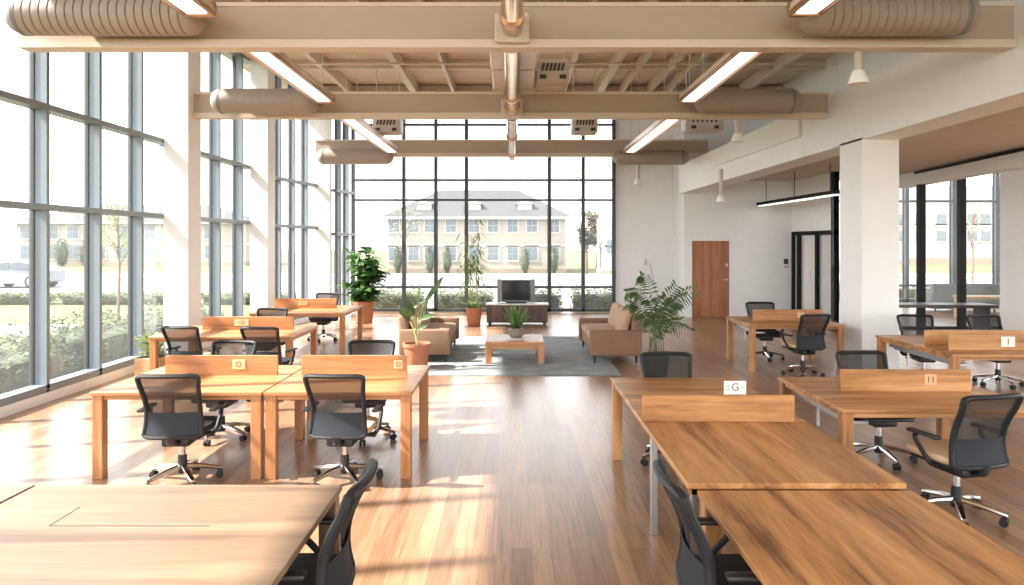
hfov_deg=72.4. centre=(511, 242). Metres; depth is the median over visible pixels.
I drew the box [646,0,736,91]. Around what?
ceiling beam
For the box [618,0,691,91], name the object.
ceiling beam
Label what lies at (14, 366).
shrub
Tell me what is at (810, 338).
office chair
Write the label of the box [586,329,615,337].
seat cushion
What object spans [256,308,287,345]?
office chair
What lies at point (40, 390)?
window
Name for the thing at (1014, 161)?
trim
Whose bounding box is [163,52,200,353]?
column
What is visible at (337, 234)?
window
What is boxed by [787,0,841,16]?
linear light
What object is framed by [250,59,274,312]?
column
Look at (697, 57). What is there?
ceiling beam
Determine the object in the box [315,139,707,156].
ceiling beam
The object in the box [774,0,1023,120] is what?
wall
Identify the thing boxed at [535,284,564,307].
shrub
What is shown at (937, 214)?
building
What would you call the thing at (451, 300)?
shrub
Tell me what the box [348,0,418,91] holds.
ceiling beam
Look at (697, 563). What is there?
office chair
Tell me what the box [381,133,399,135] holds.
grille
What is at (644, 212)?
wall
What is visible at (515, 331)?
plant
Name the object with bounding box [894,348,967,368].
cable tray
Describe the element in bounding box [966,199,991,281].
bare tree
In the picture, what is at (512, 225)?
building
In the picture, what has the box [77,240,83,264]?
topiary
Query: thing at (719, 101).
duct
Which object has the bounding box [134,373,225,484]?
office chair
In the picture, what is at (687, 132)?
grille
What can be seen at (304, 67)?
ceiling beam
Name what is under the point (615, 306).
cushion
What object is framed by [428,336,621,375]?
area rug
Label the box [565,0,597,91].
ceiling beam
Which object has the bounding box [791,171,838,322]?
window
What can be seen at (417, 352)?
banana plant
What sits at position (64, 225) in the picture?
building
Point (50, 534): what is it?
desk
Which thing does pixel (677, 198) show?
wall
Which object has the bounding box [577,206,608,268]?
autumn tree
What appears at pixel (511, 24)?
ceiling pipe
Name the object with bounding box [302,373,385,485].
office chair
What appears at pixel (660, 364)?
office chair
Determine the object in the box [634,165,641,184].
spotlight
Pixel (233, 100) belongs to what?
duct
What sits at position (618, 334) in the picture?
loveseat
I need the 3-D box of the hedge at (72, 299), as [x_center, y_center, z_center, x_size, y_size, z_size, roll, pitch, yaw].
[-14.306,2.025,26.005,5.275,0.515,1.300,0,0,0]
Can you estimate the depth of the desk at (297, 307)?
13.24 m
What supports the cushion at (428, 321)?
on the loveseat at (441, 332)
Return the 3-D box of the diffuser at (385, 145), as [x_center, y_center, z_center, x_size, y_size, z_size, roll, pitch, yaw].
[-2.950,-2.230,14.650,0.200,0.030,4.980,0,0,0]
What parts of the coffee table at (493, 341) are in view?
leg, leg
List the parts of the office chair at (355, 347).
frame, leg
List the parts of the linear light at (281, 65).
rail, casing, rail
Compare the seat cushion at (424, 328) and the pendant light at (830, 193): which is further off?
the pendant light at (830, 193)
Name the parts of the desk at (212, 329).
leg, leg, leg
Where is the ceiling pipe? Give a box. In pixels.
[495,0,528,160]
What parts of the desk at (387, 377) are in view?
leg, leg, leg, leg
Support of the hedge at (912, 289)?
on the lawn
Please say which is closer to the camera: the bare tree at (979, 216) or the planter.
the planter
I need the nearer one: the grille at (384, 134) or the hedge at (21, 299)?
the grille at (384, 134)
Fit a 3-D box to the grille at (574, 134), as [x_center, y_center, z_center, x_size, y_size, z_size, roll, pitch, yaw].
[1.584,-2.390,15.400,0.448,0.030,0.250,0,0,0]
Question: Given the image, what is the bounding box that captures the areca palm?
[622,271,702,351]
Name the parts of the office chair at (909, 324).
frame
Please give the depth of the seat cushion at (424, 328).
12.11 m
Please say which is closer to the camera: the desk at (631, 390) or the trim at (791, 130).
the desk at (631, 390)
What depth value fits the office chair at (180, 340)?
8.70 m
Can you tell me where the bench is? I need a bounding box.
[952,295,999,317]
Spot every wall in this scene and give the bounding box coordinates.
[616,120,672,308]
[673,121,681,316]
[682,120,791,317]
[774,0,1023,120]
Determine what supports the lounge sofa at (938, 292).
on the floor
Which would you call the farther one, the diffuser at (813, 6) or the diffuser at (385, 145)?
the diffuser at (385, 145)
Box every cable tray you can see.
[739,327,764,338]
[803,399,867,425]
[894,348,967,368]
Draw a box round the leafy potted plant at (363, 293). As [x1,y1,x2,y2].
[337,246,390,323]
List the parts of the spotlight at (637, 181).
stem, lamp shade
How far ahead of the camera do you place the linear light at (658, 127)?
14.26 m
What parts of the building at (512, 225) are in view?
pane, pane, pane, pane, pane, pane, pane, pane, pane, pane, pane, pane, pane, pane, pane, pane, pane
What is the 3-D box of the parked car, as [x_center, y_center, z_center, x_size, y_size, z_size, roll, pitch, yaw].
[-24.951,1.570,35.492,3.600,1.370,1.715,0,0,0]
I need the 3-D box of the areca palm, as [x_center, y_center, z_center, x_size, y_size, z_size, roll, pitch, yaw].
[2.084,1.170,9.593,1.148,1.590,0.441,0,0,0]
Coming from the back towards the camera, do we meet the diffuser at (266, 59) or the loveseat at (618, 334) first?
the loveseat at (618, 334)
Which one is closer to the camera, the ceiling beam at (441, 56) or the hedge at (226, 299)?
the ceiling beam at (441, 56)
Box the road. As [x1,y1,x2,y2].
[0,278,991,288]
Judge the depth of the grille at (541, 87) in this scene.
10.96 m
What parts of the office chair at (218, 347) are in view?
leg, seat, leg, frame, leg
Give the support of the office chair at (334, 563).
on the floor
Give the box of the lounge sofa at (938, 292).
[915,284,999,310]
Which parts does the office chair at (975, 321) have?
leg, frame, leg, leg, leg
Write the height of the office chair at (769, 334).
0.944 m
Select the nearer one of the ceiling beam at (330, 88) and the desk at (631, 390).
the desk at (631, 390)
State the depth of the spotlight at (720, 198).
15.46 m
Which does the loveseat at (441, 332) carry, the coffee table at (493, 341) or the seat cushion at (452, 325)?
the seat cushion at (452, 325)
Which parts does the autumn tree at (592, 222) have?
crown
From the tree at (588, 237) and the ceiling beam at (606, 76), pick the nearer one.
the ceiling beam at (606, 76)
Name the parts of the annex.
pane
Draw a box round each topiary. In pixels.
[53,238,70,265]
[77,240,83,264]
[391,246,401,273]
[424,246,433,273]
[441,247,451,273]
[519,246,530,273]
[551,246,558,273]
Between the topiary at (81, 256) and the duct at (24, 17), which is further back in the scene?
the topiary at (81, 256)
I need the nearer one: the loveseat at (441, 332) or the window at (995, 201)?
the loveseat at (441, 332)
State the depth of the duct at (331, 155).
17.33 m
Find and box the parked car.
[0,261,65,287]
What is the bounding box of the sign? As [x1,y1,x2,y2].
[724,381,745,394]
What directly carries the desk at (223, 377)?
on the floor
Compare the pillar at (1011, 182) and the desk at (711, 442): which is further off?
the pillar at (1011, 182)
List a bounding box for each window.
[0,52,163,417]
[160,52,249,348]
[275,75,317,324]
[332,120,356,304]
[351,120,615,311]
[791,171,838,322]
[839,173,999,301]
[916,178,969,328]
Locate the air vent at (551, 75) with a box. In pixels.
[535,0,568,91]
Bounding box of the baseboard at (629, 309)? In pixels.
[629,309,747,315]
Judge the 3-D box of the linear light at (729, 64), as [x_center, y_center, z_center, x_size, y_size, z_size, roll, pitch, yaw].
[2.800,-3.123,9.425,0.340,1.805,3.480,0,0,0]
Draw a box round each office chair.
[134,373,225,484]
[161,325,210,354]
[202,340,257,445]
[240,326,297,401]
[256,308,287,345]
[278,458,377,584]
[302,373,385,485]
[307,293,339,342]
[348,340,396,445]
[639,351,692,465]
[653,459,762,584]
[745,302,784,361]
[779,313,830,376]
[835,350,917,469]
[896,314,935,368]
[906,393,1023,527]
[965,314,1023,388]
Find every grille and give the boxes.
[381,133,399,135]
[538,84,564,90]
[573,133,594,135]
[686,131,718,133]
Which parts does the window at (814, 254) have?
pane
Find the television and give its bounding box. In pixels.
[497,279,534,302]
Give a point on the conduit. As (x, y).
(258, 63)
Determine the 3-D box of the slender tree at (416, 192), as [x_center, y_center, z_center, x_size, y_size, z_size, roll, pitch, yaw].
[-4.310,0.025,27.864,2.030,4.483,2.317,0,0,0]
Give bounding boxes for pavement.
[0,274,991,292]
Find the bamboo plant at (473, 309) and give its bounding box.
[449,217,490,326]
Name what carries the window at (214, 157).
on the floor
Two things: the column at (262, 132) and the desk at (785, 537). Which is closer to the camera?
the desk at (785, 537)
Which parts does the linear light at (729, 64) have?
rail, casing, rail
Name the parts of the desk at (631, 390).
leg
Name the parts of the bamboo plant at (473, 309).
stem, pot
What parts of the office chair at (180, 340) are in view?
lumbar panel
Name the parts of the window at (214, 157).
sill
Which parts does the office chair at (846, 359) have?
frame, leg, leg, leg, seat, leg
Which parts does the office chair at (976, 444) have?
armrest, arm post, seat, leg, leg, leg, leg, lumbar panel, leg, frame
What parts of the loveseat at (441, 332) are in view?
arm, arm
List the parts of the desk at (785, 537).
leg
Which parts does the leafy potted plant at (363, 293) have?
stem, pot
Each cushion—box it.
[410,306,423,328]
[416,302,430,323]
[424,328,452,335]
[425,322,456,332]
[582,323,614,333]
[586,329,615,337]
[608,302,622,327]
[614,307,631,329]
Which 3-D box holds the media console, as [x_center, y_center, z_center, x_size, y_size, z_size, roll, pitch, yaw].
[0.125,1.710,16.940,1.520,0.510,0.500,0,0,0]
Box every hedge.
[0,291,59,304]
[51,291,162,304]
[201,290,296,304]
[839,281,986,298]
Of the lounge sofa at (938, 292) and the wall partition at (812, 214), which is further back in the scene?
the lounge sofa at (938, 292)
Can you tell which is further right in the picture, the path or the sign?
the sign
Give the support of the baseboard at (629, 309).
attached to the wall at (760, 236)
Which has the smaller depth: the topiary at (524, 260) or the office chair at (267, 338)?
the office chair at (267, 338)
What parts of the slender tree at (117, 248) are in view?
crown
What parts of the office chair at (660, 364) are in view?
leg, frame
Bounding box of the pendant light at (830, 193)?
[757,163,839,205]
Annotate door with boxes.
[690,239,730,317]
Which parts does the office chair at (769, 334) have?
frame, seat, leg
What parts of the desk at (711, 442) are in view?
leg, leg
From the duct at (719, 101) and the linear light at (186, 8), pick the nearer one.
the linear light at (186, 8)
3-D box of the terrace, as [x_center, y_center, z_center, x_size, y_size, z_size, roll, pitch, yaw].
[-0.800,2.250,26.550,9.600,0.030,9.900,0,0,0]
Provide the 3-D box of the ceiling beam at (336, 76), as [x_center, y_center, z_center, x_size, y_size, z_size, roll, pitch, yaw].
[-4.100,-3.890,8.350,0.100,0.270,22.700,0,0,0]
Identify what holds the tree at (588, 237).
on the pavement
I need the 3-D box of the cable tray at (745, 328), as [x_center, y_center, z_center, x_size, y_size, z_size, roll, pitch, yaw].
[3.820,1.455,11.200,0.160,0.200,0.800,0,0,0]
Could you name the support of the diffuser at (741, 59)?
attached to the linear light at (729, 64)
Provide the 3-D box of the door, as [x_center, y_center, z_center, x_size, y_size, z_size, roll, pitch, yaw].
[5.230,0.935,18.465,1.060,2.060,0.191,0,0,0]
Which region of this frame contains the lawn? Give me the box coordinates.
[0,250,991,351]
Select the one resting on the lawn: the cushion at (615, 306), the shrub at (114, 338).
the shrub at (114, 338)
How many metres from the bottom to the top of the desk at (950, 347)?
0.915 m
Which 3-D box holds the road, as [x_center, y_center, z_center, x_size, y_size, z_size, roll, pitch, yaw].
[0.000,2.255,39.500,300.000,0.020,11.000,0,0,0]
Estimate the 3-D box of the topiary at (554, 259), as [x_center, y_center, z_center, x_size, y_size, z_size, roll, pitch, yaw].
[3.094,1.264,51.477,0.953,2.106,0.981,0,0,40]
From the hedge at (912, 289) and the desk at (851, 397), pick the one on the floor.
the desk at (851, 397)
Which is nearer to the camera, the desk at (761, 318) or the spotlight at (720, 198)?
the desk at (761, 318)
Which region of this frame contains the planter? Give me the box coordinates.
[134,332,167,375]
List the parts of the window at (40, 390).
sill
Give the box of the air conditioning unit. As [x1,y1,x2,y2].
[372,60,402,135]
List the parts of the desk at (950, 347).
leg, rail, leg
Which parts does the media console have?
door, door, door, door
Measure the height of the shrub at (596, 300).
1.058 m
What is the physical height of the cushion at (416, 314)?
0.433 m
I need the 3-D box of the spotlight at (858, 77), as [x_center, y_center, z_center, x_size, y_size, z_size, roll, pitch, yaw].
[3.720,-1.882,7.520,0.210,0.347,0.210,0,0,0]
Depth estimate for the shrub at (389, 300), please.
20.69 m
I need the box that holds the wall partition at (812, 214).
[792,173,834,231]
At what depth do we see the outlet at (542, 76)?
10.59 m
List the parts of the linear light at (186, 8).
rail, casing, rail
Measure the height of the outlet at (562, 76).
0.061 m
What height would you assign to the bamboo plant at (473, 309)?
2.581 m
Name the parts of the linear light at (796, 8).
rail, casing, rail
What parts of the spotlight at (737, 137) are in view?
stem, lamp shade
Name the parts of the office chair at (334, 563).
armrest, seat, arm post, armrest, lumbar panel, frame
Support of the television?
on the media console
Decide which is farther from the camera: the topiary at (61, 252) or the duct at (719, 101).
the topiary at (61, 252)
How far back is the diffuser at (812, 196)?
15.82 m
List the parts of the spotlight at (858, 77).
stem, lamp shade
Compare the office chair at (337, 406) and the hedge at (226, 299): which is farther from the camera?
the hedge at (226, 299)
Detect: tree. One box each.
[68,163,154,319]
[381,192,429,280]
[573,221,596,273]
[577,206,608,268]
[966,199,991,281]
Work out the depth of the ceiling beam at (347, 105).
11.74 m
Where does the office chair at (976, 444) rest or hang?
on the floor
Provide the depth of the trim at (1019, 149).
13.48 m
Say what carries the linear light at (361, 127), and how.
hanging from the ceiling at (356, 77)
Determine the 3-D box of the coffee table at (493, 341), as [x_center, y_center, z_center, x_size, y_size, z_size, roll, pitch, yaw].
[0.045,1.770,11.750,0.950,0.365,0.920,0,0,0]
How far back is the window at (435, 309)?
19.60 m
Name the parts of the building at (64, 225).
pane, pane, pane, pane, pane, pane, pane, pane, pane, pane, pane, pane, pane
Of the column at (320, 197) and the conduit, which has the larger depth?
the column at (320, 197)
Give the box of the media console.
[485,302,548,324]
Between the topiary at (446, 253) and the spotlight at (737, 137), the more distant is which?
the topiary at (446, 253)
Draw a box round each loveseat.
[398,302,458,361]
[579,302,642,362]
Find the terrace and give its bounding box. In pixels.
[385,293,600,301]
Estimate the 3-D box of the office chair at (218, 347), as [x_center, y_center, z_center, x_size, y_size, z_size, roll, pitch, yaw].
[-2.929,1.493,7.081,0.626,0.944,0.667,0,0,4]
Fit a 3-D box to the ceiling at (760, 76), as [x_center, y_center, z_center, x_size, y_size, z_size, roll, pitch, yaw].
[5.800,-3.890,8.350,0.100,0.270,22.700,0,0,0]
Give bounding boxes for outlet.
[540,74,545,78]
[560,74,565,78]
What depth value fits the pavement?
45.14 m
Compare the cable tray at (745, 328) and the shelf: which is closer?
the cable tray at (745, 328)
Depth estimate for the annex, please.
50.00 m
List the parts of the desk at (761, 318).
leg, rail, leg, leg, leg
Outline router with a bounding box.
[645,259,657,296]
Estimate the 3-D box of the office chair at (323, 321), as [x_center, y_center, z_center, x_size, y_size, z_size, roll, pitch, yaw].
[-3.799,1.493,14.121,0.626,0.944,0.666,0,0,2]
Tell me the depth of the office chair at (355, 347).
7.35 m
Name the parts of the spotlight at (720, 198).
stem, lamp shade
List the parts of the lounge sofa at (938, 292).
arm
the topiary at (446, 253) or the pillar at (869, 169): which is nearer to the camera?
the pillar at (869, 169)
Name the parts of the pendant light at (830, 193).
casing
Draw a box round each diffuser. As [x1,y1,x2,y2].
[168,0,206,13]
[250,52,329,101]
[344,120,394,151]
[627,120,676,151]
[683,52,757,101]
[759,194,839,205]
[796,0,833,13]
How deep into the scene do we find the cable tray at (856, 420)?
5.83 m
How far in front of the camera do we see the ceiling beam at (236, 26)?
7.39 m
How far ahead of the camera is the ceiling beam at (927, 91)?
9.67 m
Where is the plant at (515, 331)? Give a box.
[501,303,531,337]
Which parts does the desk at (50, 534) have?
leg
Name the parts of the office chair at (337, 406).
armrest, leg, leg, frame, lumbar panel, leg, leg, seat, arm post, armrest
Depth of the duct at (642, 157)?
17.34 m
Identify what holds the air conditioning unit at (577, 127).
hanging from the ceiling at (356, 77)
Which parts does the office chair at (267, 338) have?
frame, lumbar panel, seat, armrest, arm post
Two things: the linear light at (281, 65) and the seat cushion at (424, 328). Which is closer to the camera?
the linear light at (281, 65)
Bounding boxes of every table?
[485,334,543,363]
[899,302,998,313]
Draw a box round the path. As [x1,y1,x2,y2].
[0,324,113,335]
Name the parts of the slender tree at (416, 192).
crown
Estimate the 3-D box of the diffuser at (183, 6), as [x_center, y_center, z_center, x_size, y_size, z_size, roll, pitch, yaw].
[-3.050,-2.230,4.420,0.200,0.030,4.720,0,0,0]
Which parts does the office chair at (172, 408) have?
armrest, leg, leg, frame, lumbar panel, leg, leg, leg, seat, arm post, armrest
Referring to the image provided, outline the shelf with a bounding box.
[967,306,999,309]
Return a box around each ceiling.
[211,0,837,88]
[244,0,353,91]
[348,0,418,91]
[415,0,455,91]
[737,52,808,88]
[748,106,1023,180]
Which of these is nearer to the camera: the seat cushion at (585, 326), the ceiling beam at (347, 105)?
the ceiling beam at (347, 105)
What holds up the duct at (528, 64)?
hanging from the ceiling at (356, 77)
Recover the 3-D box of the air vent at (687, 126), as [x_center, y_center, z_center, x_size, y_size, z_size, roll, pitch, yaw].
[4.071,-3.190,14.992,0.800,1.670,0.515,0,0,0]
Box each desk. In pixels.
[0,485,34,503]
[0,485,341,584]
[90,355,304,479]
[148,317,318,370]
[249,298,362,353]
[264,355,429,479]
[610,378,803,459]
[642,395,905,535]
[698,491,1023,584]
[726,309,844,372]
[778,369,1023,450]
[876,330,1023,419]
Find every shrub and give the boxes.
[0,309,161,375]
[0,330,83,393]
[102,302,224,334]
[371,283,428,307]
[431,283,495,307]
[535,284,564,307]
[569,283,611,307]
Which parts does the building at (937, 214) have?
pane, pane, pane, pane, pane, pane, pane, pane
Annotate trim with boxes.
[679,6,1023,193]
[710,120,801,166]
[899,147,1023,188]
[914,147,1023,173]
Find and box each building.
[7,205,249,265]
[380,190,572,272]
[839,186,991,263]
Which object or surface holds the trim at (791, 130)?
attached to the ceiling beam at (927, 91)
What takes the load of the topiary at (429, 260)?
on the lawn
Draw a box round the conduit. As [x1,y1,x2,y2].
[258,63,837,64]
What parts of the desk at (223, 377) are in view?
leg, leg, leg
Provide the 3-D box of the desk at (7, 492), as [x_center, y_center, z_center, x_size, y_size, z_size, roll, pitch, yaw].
[-3.318,1.600,2.840,1.763,0.730,1.480,0,0,0]
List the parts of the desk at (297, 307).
leg, leg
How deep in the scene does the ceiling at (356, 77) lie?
16.37 m
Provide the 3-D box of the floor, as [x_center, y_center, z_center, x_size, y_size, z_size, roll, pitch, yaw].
[5.510,2.005,10.100,23.380,0.080,26.200,0,0,0]
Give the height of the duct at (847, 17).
0.414 m
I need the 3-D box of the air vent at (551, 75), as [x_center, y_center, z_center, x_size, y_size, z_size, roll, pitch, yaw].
[0.620,-3.230,10.992,0.500,1.590,0.815,0,0,0]
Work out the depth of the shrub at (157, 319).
14.31 m
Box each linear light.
[160,0,216,16]
[244,0,334,102]
[340,72,398,152]
[623,52,680,152]
[677,0,763,102]
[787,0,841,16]
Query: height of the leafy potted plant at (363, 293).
1.884 m
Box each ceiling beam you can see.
[17,2,1016,51]
[193,92,828,119]
[287,86,783,91]
[293,60,825,69]
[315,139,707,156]
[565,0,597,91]
[595,0,658,91]
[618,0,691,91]
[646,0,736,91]
[663,0,765,91]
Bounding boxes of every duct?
[2,0,208,35]
[210,87,319,113]
[317,147,393,164]
[490,0,537,92]
[613,149,688,164]
[694,87,801,113]
[797,0,981,35]
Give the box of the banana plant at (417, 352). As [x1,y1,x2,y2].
[399,276,443,364]
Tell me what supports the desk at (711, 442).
on the floor
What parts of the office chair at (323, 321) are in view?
seat, frame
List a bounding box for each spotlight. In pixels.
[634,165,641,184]
[716,169,725,201]
[731,119,743,142]
[848,51,868,85]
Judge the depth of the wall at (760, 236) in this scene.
18.44 m
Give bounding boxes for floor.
[0,302,1023,584]
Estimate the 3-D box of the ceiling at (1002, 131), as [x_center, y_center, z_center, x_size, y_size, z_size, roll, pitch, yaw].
[7.000,-1.685,7.720,4.600,0.100,21.440,0,0,0]
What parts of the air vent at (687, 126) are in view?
hanger rod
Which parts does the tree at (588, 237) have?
crown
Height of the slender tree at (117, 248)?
4.648 m
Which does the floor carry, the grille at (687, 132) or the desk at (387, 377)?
the desk at (387, 377)
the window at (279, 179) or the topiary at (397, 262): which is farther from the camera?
the topiary at (397, 262)
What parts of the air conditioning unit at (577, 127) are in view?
hanger rod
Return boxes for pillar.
[840,138,898,368]
[1000,168,1023,329]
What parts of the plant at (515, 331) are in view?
pot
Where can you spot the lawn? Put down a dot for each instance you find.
(20, 313)
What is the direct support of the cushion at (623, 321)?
on the loveseat at (618, 334)
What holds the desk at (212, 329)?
on the floor
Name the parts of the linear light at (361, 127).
rail, casing, rail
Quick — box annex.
[596,217,611,273]
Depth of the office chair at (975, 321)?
9.92 m
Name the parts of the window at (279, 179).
sill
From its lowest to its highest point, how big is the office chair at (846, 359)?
0.944 m
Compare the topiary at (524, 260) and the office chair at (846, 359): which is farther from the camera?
the topiary at (524, 260)
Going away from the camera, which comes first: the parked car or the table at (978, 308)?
the table at (978, 308)
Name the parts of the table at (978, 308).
leg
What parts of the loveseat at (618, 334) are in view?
arm, arm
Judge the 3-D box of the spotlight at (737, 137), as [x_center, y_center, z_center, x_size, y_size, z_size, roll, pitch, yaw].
[3.830,-1.906,11.900,0.210,0.378,0.210,0,0,0]
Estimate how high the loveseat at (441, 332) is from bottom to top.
0.856 m
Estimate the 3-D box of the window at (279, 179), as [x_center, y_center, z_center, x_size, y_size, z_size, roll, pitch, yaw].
[-5.271,-1.035,17.002,0.170,6.000,2.406,0,0,8]
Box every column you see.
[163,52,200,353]
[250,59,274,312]
[297,120,331,297]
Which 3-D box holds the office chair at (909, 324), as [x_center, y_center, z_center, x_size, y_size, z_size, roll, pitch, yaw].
[5.723,1.493,9.741,0.626,0.944,0.667,0,0,8]
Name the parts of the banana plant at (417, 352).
stem, pot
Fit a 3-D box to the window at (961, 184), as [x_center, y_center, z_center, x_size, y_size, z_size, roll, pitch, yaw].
[12.250,-0.335,16.000,9.900,4.600,0.120,0,0,0]
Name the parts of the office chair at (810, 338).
armrest, arm post, seat, leg, leg, lumbar panel, frame, leg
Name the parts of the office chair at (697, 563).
frame, lumbar panel, armrest, arm post, seat, armrest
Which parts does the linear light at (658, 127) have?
rail, casing, rail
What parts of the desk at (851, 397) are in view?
leg, rail, leg, leg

